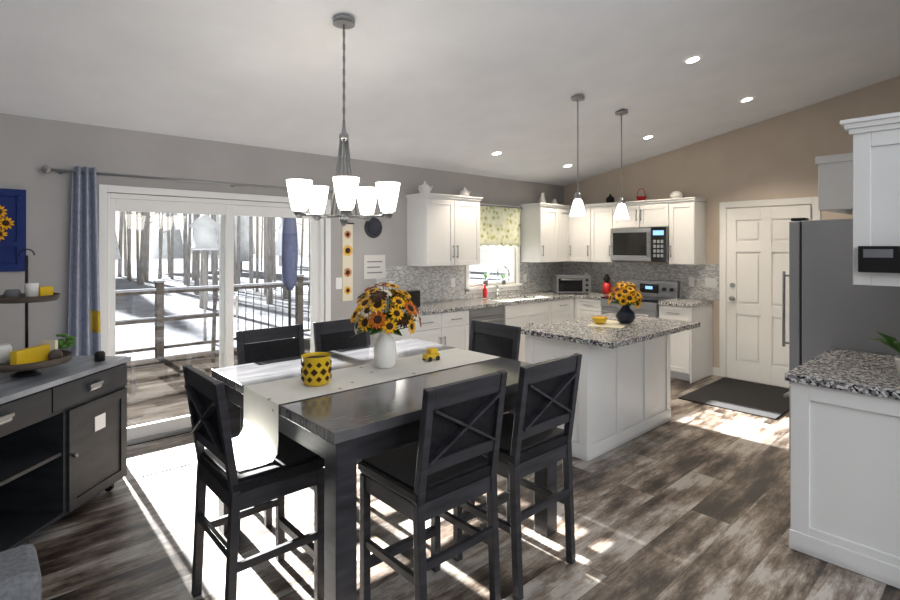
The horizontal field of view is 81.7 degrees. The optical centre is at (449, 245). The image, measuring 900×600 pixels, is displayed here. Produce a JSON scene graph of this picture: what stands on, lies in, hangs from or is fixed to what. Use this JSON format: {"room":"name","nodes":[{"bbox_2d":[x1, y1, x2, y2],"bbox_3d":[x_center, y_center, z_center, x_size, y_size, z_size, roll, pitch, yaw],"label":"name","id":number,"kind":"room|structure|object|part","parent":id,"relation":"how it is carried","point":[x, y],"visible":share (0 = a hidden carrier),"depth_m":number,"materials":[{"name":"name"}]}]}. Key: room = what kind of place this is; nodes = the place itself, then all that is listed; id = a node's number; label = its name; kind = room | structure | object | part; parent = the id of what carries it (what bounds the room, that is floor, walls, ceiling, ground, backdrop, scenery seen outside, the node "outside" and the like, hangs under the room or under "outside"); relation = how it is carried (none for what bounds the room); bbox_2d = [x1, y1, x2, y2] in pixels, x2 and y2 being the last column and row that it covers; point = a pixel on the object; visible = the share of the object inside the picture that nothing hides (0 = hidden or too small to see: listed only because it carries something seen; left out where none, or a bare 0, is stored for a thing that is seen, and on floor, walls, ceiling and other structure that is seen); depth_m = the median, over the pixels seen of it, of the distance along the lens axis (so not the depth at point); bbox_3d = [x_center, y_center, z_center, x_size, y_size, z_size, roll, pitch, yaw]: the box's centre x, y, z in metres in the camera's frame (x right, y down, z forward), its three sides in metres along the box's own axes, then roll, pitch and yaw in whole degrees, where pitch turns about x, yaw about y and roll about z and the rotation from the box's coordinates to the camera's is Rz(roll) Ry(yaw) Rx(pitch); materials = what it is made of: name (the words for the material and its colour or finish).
{"room":"kitchen dining room","nodes":[
{"label":"kitchen dining room","id":0,"kind":"room"},
{"bbox_2d":[0,113,563,350],"bbox_3d":[-1.776,0.297,4.975,9.750,2.607,0.150,0,0,-42],"label":"wall","id":1,"kind":"structure","parent":0,"point":[27,144],"depth_m":4.29,"materials":[{"name":"paint"}]},
{"bbox_2d":[0,188,25,271],"bbox_3d":[-3.179,-0.109,3.567,0.420,0.580,0.041,0,0,-42],"label":"picture frame","id":2,"kind":"object","parent":1,"relation":"attached to","point":[12,201],"visible":0.98,"depth_m":3.66,"materials":[{"name":"blue"}]},
{"bbox_2d":[41,165,332,192],"bbox_3d":[-1.991,-0.549,4.595,2.564,0.064,0.120,0,0,-42],"label":"curtain rod","id":3,"kind":"object","parent":1,"relation":"attached to","point":[46,169],"depth_m":4.19,"materials":[{"name":"grey metal"}]},
{"bbox_2d":[68,166,100,355],"bbox_3d":[-2.730,0.491,3.884,0.242,2.160,0.082,0,0,-42],"label":"curtain","id":4,"kind":"object","parent":3,"relation":"hanging from","point":[84,289],"visible":0.58,"depth_m":3.88,"materials":[{"name":"blue fabric"}]},
{"bbox_3d":[-2.730,0.491,3.884,0.242,2.160,0.082,0,0,-42],"label":"panel","id":5,"kind":"part","parent":4,"relation":"part of","materials":[{"name":"blue fabric"}]},
{"bbox_2d":[91,311,100,332],"bbox_3d":[-2.673,0.572,3.935,0.090,0.162,0.040,0,0,23],"label":"tieback","id":6,"kind":"object","parent":4,"relation":"hanging from","point":[95,315],"visible":1,"depth_m":3.92,"materials":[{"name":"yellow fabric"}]},
{"bbox_2d":[99,184,330,355],"bbox_3d":[-1.971,0.564,4.684,2.000,2.075,0.015,0,0,-42],"label":"door frame","id":7,"kind":"structure","parent":1,"relation":"attached to","point":[103,189],"depth_m":4.25,"materials":[{"name":"white wood"}]},
{"bbox_2d":[107,193,323,445],"bbox_3d":[-2.026,0.592,4.745,1.882,2.014,0.123,0,0,-42],"label":"sliding door","id":8,"kind":"structure","parent":1,"relation":"in","point":[226,210],"depth_m":4.70,"materials":[{"name":"white vinyl"},{"name":"clear glass"}]},
{"bbox_2d":[336,277,341,288],"bbox_3d":[-1.160,0.391,5.427,0.070,0.120,0.006,0,0,-42],"label":"switch plate","id":9,"kind":"object","parent":1,"relation":"attached to","point":[338,280],"visible":1,"depth_m":5.43,"materials":[{"name":"white plastic"}]},
{"bbox_2d":[342,223,353,300],"bbox_3d":[-1.078,0.169,5.490,0.155,0.825,0.024,0,0,-42],"label":"banner sign","id":10,"kind":"object","parent":1,"relation":"attached to","point":[347,230],"visible":0.99,"depth_m":5.49,"materials":[{"name":"beige fabric"}]},
{"bbox_2d":[364,217,381,237],"bbox_3d":[-0.840,-0.199,5.707,0.230,0.230,0.022,0,0,-42],"label":"decorative plate","id":11,"kind":"object","parent":1,"relation":"attached to","point":[373,228],"visible":0.95,"depth_m":5.69,"materials":[{"name":"black ceramic"}]},
{"bbox_2d":[364,255,384,278],"bbox_3d":[-0.829,0.231,5.725,0.280,0.260,0.010,0,0,-42],"label":"sign","id":12,"kind":"object","parent":1,"relation":"attached to","point":[374,265],"visible":1,"depth_m":5.72,"materials":[{"name":"white"}]},
{"bbox_2d":[464,203,522,293],"bbox_3d":[0.560,0.031,7.052,1.100,1.180,0.180,0,0,-42],"label":"sink window","id":13,"kind":"structure","parent":1,"relation":"in","point":[510,250],"depth_m":7.20,"materials":[{"name":"white"}]},
{"bbox_2d":[481,272,507,285],"bbox_3d":[0.603,0.425,6.997,0.578,0.208,0.136,0,0,-42],"label":"plants","id":14,"kind":"object","parent":13,"relation":"attached to","point":[486,276],"visible":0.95,"depth_m":6.91,"materials":[{"name":"green plant"}]},
{"bbox_2d":[480,204,521,246],"bbox_3d":[0.610,-0.266,6.996,1.102,0.557,0.027,0,0,-42],"label":"window valance","id":15,"kind":"object","parent":13,"relation":"attached to","point":[499,225],"visible":0.77,"depth_m":7.05,"materials":[{"name":"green fabric"}]},
{"bbox_2d":[376,262,718,305],"bbox_3d":[1.249,0.453,6.070,3.500,0.444,2.300,0,0,-42],"label":"backsplash","id":16,"kind":"structure","parent":1,"relation":"attached to","point":[433,283],"depth_m":6.73,"materials":[{"name":"tile"}]},
{"bbox_2d":[451,278,454,287],"label":"outlet plates","id":17,"kind":"object","parent":16,"relation":"attached to","point":[452,279],"depth_m":6.50,"materials":[{"name":"white plastic"}]},
{"bbox_2d":[523,274,526,281],"label":"outlet plates","id":18,"kind":"object","parent":16,"relation":"attached to","point":[524,275],"depth_m":7.45,"materials":[{"name":"white plastic"}]},
{"bbox_2d":[689,277,693,286],"label":"outlet plates","id":19,"kind":"object","parent":16,"relation":"attached to","point":[691,279],"depth_m":6.64,"materials":[{"name":"white plastic"}]},
{"bbox_2d":[705,278,716,287],"label":"outlet plates","id":20,"kind":"object","parent":16,"relation":"attached to","point":[710,282],"depth_m":6.46,"materials":[{"name":"white plastic"}]},
{"bbox_2d":[405,193,707,266],"bbox_3d":[1.354,-0.179,6.255,3.093,0.820,2.163,0,0,-42],"label":"upper cabinet","id":21,"kind":"object","parent":1,"relation":"attached to","point":[443,229],"visible":0.94,"depth_m":6.46,"materials":[{"name":"white wood"}]},
{"bbox_2d":[418,181,432,192],"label":"figurine","id":22,"kind":"object","parent":21,"relation":"on","point":[424,187],"depth_m":5.96,"materials":[{"name":"white ceramic"}]},
{"bbox_2d":[460,187,470,195],"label":"figurine","id":23,"kind":"object","parent":21,"relation":"on","point":[464,192],"depth_m":6.40,"materials":[{"name":"white ceramic"}]},
{"bbox_2d":[539,193,545,202],"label":"figurine","id":24,"kind":"object","parent":21,"relation":"on","point":[542,199],"depth_m":7.45,"materials":[{"name":"white ceramic"}]},
{"bbox_2d":[606,194,614,202],"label":"figurine","id":25,"kind":"object","parent":21,"relation":"on","point":[609,199],"depth_m":7.28,"materials":[{"name":"black ceramic"}]},
{"bbox_2d":[610,227,668,261],"bbox_3d":[2.566,-0.017,6.883,0.450,0.434,0.770,0,0,-42],"label":"microwave","id":26,"kind":"object","parent":21,"relation":"attached to","point":[650,243],"visible":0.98,"depth_m":6.73,"materials":[{"name":"silver metal"}]},
{"bbox_2d":[636,188,645,200],"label":"figurine","id":27,"kind":"object","parent":21,"relation":"on","point":[639,198],"depth_m":6.94,"materials":[{"name":"red ceramic"}]},
{"bbox_2d":[670,191,682,197],"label":"figurine","id":28,"kind":"object","parent":21,"relation":"on","point":[675,194],"depth_m":6.58,"materials":[{"name":"white ceramic"}]},
{"bbox_2d":[712,367,718,375],"bbox_3d":[-0.609,1.551,4.419,10.645,0.100,2.632,0,0,-17],"label":"baseboard","id":29,"kind":"structure","parent":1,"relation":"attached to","point":[715,370],"depth_m":6.42,"materials":[{"name":"white wood"}]},
{"bbox_2d":[0,0,899,185],"bbox_3d":[0.961,-1.740,1.855,9.900,1.628,8.150,0,0,-42],"label":"ceiling","id":30,"kind":"structure","parent":0,"point":[444,85],"depth_m":3.84,"materials":[{"name":"paint"}]},
{"bbox_2d":[286,15,399,225],"bbox_3d":[-0.639,-0.722,3.048,0.634,1.216,0.628,0,0,-42],"label":"chandelier","id":31,"kind":"object","parent":30,"relation":"hanging from","point":[301,192],"visible":1,"depth_m":3.00,"materials":[{"name":"white glass"}]},
{"bbox_2d":[570,95,585,215],"label":"pendant lights","id":32,"kind":"object","parent":30,"relation":"hanging from","point":[578,209],"depth_m":4.60,"materials":[{"name":"white glass"}]},
{"bbox_2d":[614,110,628,218],"label":"pendant lights","id":33,"kind":"object","parent":30,"relation":"hanging from","point":[621,212],"depth_m":5.11,"materials":[{"name":"white glass"}]},
{"bbox_2d":[18,375,899,599],"bbox_3d":[0.911,1.631,1.910,9.600,0.060,8.000,0,0,-42],"label":"floor","id":34,"kind":"structure","parent":0,"point":[696,505],"depth_m":2.87,"materials":[{"name":"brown wood"}]},
{"bbox_2d":[0,544,41,599],"bbox_3d":[-1.168,1.200,0.755,0.950,0.798,0.950,0,0,-42],"label":"armchair","id":35,"kind":"object","parent":34,"relation":"on","point":[20,573],"visible":1,"depth_m":1.28,"materials":[{"name":"grey fabric"}]},
{"bbox_2d":[0,356,130,551],"bbox_3d":[-2.395,1.167,2.835,0.513,0.862,1.290,0,0,3],"label":"sideboard","id":36,"kind":"object","parent":34,"relation":"on","point":[63,428],"visible":0.96,"depth_m":2.94,"materials":[{"name":"black wood"}]},
{"bbox_2d":[0,249,72,377],"bbox_3d":[-2.411,0.375,2.961,0.430,0.718,0.430,0,0,-42],"label":"tiered tray","id":37,"kind":"object","parent":36,"relation":"on","point":[26,362],"visible":1,"depth_m":2.92,"materials":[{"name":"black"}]},
{"bbox_2d":[55,334,76,350],"bbox_3d":[-2.489,0.652,3.323,0.145,0.165,0.164,0,0,-13],"label":"potted plant","id":38,"kind":"object","parent":36,"relation":"on","point":[69,342],"visible":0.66,"depth_m":3.33,"materials":[{"name":"green plant"}]},
{"bbox_2d":[94,351,104,361],"bbox_3d":[-2.238,0.705,3.324,0.060,0.060,0.060,0,0,-42],"label":"candle","id":39,"kind":"object","parent":36,"relation":"on","point":[99,356],"visible":1,"depth_m":3.30,"materials":[{"name":"black wax"}]},
{"bbox_2d":[136,459,190,476],"bbox_3d":[-2.061,1.597,3.743,0.330,0.006,0.110,0,0,-42],"label":"floor vent","id":40,"kind":"object","parent":34,"relation":"in","point":[153,470],"visible":1,"depth_m":3.73,"materials":[{"name":"silver metal"}]},
{"bbox_2d":[182,364,324,599],"bbox_3d":[-0.886,1.069,2.357,0.487,1.060,0.450,0,0,-42],"label":"chair","id":41,"kind":"object","parent":34,"relation":"on","point":[294,468],"visible":0.91,"depth_m":2.26,"materials":[{"name":"black wood"}]},
{"bbox_2d":[236,324,304,526],"bbox_3d":[-1.034,1.069,3.275,0.450,1.060,0.487,0,0,-42],"label":"chair","id":42,"kind":"object","parent":34,"relation":"on","point":[248,350],"visible":0.21,"depth_m":3.40,"materials":[{"name":"black wood"}]},
{"bbox_2d":[313,318,391,464],"bbox_3d":[-0.641,1.069,3.646,0.450,1.060,0.487,0,0,-42],"label":"chair","id":43,"kind":"object","parent":34,"relation":"on","point":[328,336],"visible":0.07,"depth_m":3.76,"materials":[{"name":"black wood"}]},
{"bbox_2d":[212,338,556,599],"bbox_3d":[-0.354,1.147,2.922,1.450,0.903,1.360,0,0,-42],"label":"dining table","id":44,"kind":"object","parent":34,"relation":"on","point":[343,428],"visible":0.62,"depth_m":2.24,"materials":[{"name":"black wood"}]},
{"bbox_2d":[232,348,498,471],"bbox_3d":[-0.414,0.815,2.841,1.607,0.245,0.400,0,0,-42],"label":"table runner","id":45,"kind":"object","parent":44,"relation":"on","point":[256,445],"visible":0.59,"depth_m":2.52,"materials":[{"name":"fabric"}]},
{"bbox_2d":[301,352,331,386],"bbox_3d":[-0.670,0.620,2.608,0.152,0.145,0.149,0,0,-42],"label":"lantern","id":46,"kind":"object","parent":45,"relation":"on","point":[316,368],"visible":1,"depth_m":2.55,"materials":[{"name":"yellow ceramic"}]},
{"bbox_2d":[350,282,421,368],"bbox_3d":[-0.366,0.452,2.962,0.404,0.481,0.396,0,0,-42],"label":"flowers","id":47,"kind":"object","parent":45,"relation":"on","point":[385,323],"visible":1,"depth_m":2.89,"materials":[{"name":"yellow plant"}]},
{"bbox_2d":[422,347,439,361],"bbox_3d":[-0.114,0.656,3.141,0.100,0.072,0.066,0,0,-42],"label":"toy truck","id":48,"kind":"object","parent":45,"relation":"on","point":[431,353],"visible":1,"depth_m":3.12,"materials":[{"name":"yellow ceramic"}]},
{"bbox_2d":[358,370,507,599],"bbox_3d":[-0.078,1.069,2.269,0.450,1.060,0.487,0,0,-42],"label":"chair","id":49,"kind":"object","parent":34,"relation":"on","point":[422,480],"visible":1,"depth_m":2.16,"materials":[{"name":"black wood"}]},
{"bbox_2d":[469,306,504,338],"bbox_3d":[0.319,1.153,6.187,0.600,0.871,0.455,0,0,-42],"label":"dishwasher","id":50,"kind":"object","parent":34,"relation":"on","point":[496,315],"visible":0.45,"depth_m":6.07,"materials":[{"name":"silver metal"}]},
{"bbox_2d":[468,320,520,504],"bbox_3d":[0.149,1.069,3.474,0.487,1.060,0.450,0,0,-42],"label":"chair","id":51,"kind":"object","parent":34,"relation":"on","point":[497,342],"visible":0.09,"depth_m":3.58,"materials":[{"name":"black wood"}]},
{"bbox_2d":[453,353,581,599],"bbox_3d":[0.335,1.069,2.632,0.450,1.060,0.487,0,0,-42],"label":"chair","id":52,"kind":"object","parent":34,"relation":"on","point":[531,440],"visible":0.86,"depth_m":2.49,"materials":[{"name":"black wood"}]},
{"bbox_2d":[375,290,713,382],"bbox_3d":[1.214,1.137,6.081,3.533,0.923,2.233,0,0,-42],"label":"base cabinet","id":53,"kind":"object","parent":34,"relation":"on","point":[446,322],"visible":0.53,"depth_m":6.21,"materials":[{"name":"white wood"}]},
{"bbox_2d":[389,290,419,308],"bbox_3d":[-0.499,0.581,5.630,0.320,0.187,0.170,0,0,-42],"label":"toaster","id":54,"kind":"object","parent":53,"relation":"on","point":[415,294],"visible":0.33,"depth_m":5.63,"materials":[{"name":"black plastic"}]},
{"bbox_2d":[483,284,486,297],"bbox_3d":[0.455,0.589,6.781,0.060,0.170,0.060,0,0,-42],"label":"soap bottle","id":55,"kind":"object","parent":53,"relation":"on","point":[484,288],"visible":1,"depth_m":6.76,"materials":[{"name":"red plastic"}]},
{"bbox_2d":[495,266,509,295],"bbox_3d":[0.727,0.469,6.923,0.130,0.411,0.241,0,0,-42],"label":"faucet","id":56,"kind":"object","parent":53,"relation":"on","point":[497,289],"visible":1,"depth_m":6.95,"materials":[{"name":"silver metal"}]},
{"bbox_2d":[553,275,590,293],"bbox_3d":[1.722,0.546,7.355,0.470,0.255,0.378,0,0,0],"label":"toaster oven","id":57,"kind":"object","parent":53,"relation":"on","point":[561,283],"visible":1,"depth_m":7.21,"materials":[{"name":"silver metal"}]},
{"bbox_2d":[602,274,610,293],"bbox_3d":[2.191,0.534,7.265,0.120,0.280,0.120,0,0,-42],"label":"crock","id":58,"kind":"object","parent":53,"relation":"on","point":[606,287],"visible":0.96,"depth_m":7.22,"materials":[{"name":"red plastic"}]},
{"bbox_2d":[521,313,699,460],"bbox_3d":[1.372,1.137,4.434,1.460,0.923,0.894,0,0,-42],"label":"kitchen island","id":59,"kind":"object","parent":34,"relation":"on","point":[623,394],"visible":0.81,"depth_m":4.16,"materials":[{"name":"white wood"}]},
{"bbox_2d":[587,320,633,328],"bbox_3d":[1.386,0.672,4.478,0.280,0.004,0.420,0,0,33],"label":"mat","id":60,"kind":"object","parent":59,"relation":"on","point":[609,323],"visible":0.64,"depth_m":4.43,"materials":[{"name":"beige fabric"}]},
{"bbox_2d":[592,316,606,323],"bbox_3d":[1.287,0.641,4.469,0.130,0.055,0.130,0,0,-42],"label":"bowl","id":61,"kind":"object","parent":60,"relation":"on","point":[597,319],"visible":1,"depth_m":4.43,"materials":[{"name":"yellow ceramic"}]},
{"bbox_2d":[608,281,643,323],"bbox_3d":[1.519,0.488,4.483,0.301,0.362,0.288,0,0,-42],"label":"flowers","id":62,"kind":"object","parent":60,"relation":"on","point":[624,315],"visible":1,"depth_m":4.42,"materials":[{"name":"yellow plant"}]},
{"bbox_2d":[601,279,679,317],"bbox_3d":[2.466,1.028,6.792,0.704,1.123,0.760,0,0,-42],"label":"stove","id":63,"kind":"object","parent":34,"relation":"on","point":[652,291],"visible":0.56,"depth_m":6.78,"materials":[{"name":"silver metal"}]},
{"bbox_2d":[678,377,788,419],"bbox_3d":[3.153,1.595,5.531,1.250,0.011,0.900,0,0,-42],"label":"doormat","id":64,"kind":"object","parent":34,"relation":"on","point":[767,401],"visible":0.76,"depth_m":5.45,"materials":[{"name":"grey fabric"}]},
{"bbox_2d":[782,218,899,465],"bbox_3d":[2.974,0.698,3.640,0.900,1.783,0.933,0,0,-42],"label":"refrigerator","id":65,"kind":"object","parent":34,"relation":"on","point":[827,311],"visible":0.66,"depth_m":3.46,"materials":[{"name":"grey metal"}]},
{"bbox_2d":[785,348,899,588],"bbox_3d":[2.363,1.137,2.863,1.020,0.923,0.652,0,0,-42],"label":"base cabinet","id":66,"kind":"object","parent":34,"relation":"on","point":[845,404],"visible":1,"depth_m":2.60,"materials":[{"name":"white wood"}]},
{"bbox_2d":[865,331,899,379],"bbox_3d":[2.273,0.530,2.565,0.365,0.288,0.375,0,0,39],"label":"potted plant","id":67,"kind":"object","parent":66,"relation":"on","point":[890,341],"visible":1,"depth_m":2.66,"materials":[{"name":"green plant"}]},
{"bbox_2d":[564,76,899,367],"bbox_3d":[4.517,-0.422,5.190,0.150,4.047,8.000,0,0,-42],"label":"wall","id":68,"kind":"structure","parent":0,"point":[772,158],"depth_m":6.14,"materials":[{"name":"paint"}]},
{"bbox_2d":[726,205,810,387],"bbox_3d":[3.628,0.573,5.977,0.102,2.040,0.860,0,0,-42],"label":"entry door","id":69,"kind":"structure","parent":68,"relation":"in","point":[757,239],"depth_m":6.06,"materials":[{"name":"white wood"}]},
{"bbox_2d":[719,197,820,387],"bbox_3d":[3.660,0.533,6.006,0.019,2.135,1.034,0,0,-42],"label":"door frame","id":70,"kind":"structure","parent":68,"relation":"attached to","point":[815,213],"depth_m":6.34,"materials":[{"name":"white painted wood"}]},
{"bbox_3d":[3.567,-0.099,3.434,3.620,3.401,0.120,0,0,-42],"label":"wall","id":71,"kind":"structure","parent":0,"visible":0},
{"bbox_2d":[815,112,899,286],"bbox_3d":[2.662,-0.214,3.203,1.950,0.810,0.752,0,0,-42],"label":"upper cabinet","id":72,"kind":"object","parent":71,"relation":"attached to","point":[864,183],"visible":0.87,"depth_m":2.52,"materials":[{"name":"white wood"}]},
{"bbox_2d":[858,246,899,272],"bbox_3d":[2.082,0.064,2.408,0.059,0.125,0.300,0,0,-42],"label":"radio","id":73,"kind":"object","parent":72,"relation":"attached to","point":[877,259],"visible":1,"depth_m":2.44,"materials":[{"name":"black plastic"}]},
{"label":"outside","id":74,"kind":"structure","parent":0,"visible":0},
{"bbox_2d":[115,257,506,360],"bbox_3d":[-35.974,2.211,34.733,100.000,0.020,89.800,0,0,-42],"label":"snow-covered ground","id":75,"kind":"structure","parent":74,"point":[131,336],"depth_m":18.55,"materials":[{"name":"white snow"}]},
{"bbox_2d":[188,214,218,340],"bbox_3d":[-5.706,0.726,12.113,0.702,2.950,0.702,0,0,-20],"label":"bird feeder","id":76,"kind":"object","parent":75,"relation":"on","point":[204,237],"visible":0.9,"depth_m":11.96,"materials":[{"name":"white"}]},
{"bbox_2d":[115,213,308,272],"bbox_3d":[-34.060,-3.742,32.246,70.884,11.885,18.682,0,0,-42],"label":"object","id":77,"kind":"object","parent":75,"relation":"on","point":[244,220],"visible":0.12,"depth_m":42.14,"materials":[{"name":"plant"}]},
{"bbox_2d":[117,211,309,307],"bbox_3d":[-21.902,-5.509,22.886,41.942,15.451,29.989,0,0,-42],"label":"trees","id":78,"kind":"object","parent":75,"relation":"on","point":[142,264],"visible":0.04,"depth_m":29.48,"materials":[{"name":"grey plant"}]},
{"bbox_2d":[125,338,309,445],"bbox_3d":[-3.153,1.916,6.229,7.400,0.570,3.540,0,0,-42],"label":"deck","id":79,"kind":"object","parent":75,"relation":"on","point":[156,391],"visible":0.16,"depth_m":6.12,"materials":[{"name":"brown wood"}]},
{"bbox_2d":[115,274,309,362],"bbox_3d":[-3.249,1.065,6.335,7.330,1.128,3.225,0,0,-42],"label":"deck railing","id":80,"kind":"object","parent":79,"relation":"on","point":[159,290],"visible":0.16,"depth_m":7.67,"materials":[{"name":"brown wood"}]},
{"bbox_2d":[281,218,297,338],"bbox_3d":[-2.376,0.440,7.707,0.400,2.378,0.400,0,0,-42],"label":"umbrella","id":81,"kind":"object","parent":79,"relation":"on","point":[289,258],"visible":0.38,"depth_m":7.62,"materials":[{"name":"blue fabric"}]}
]}

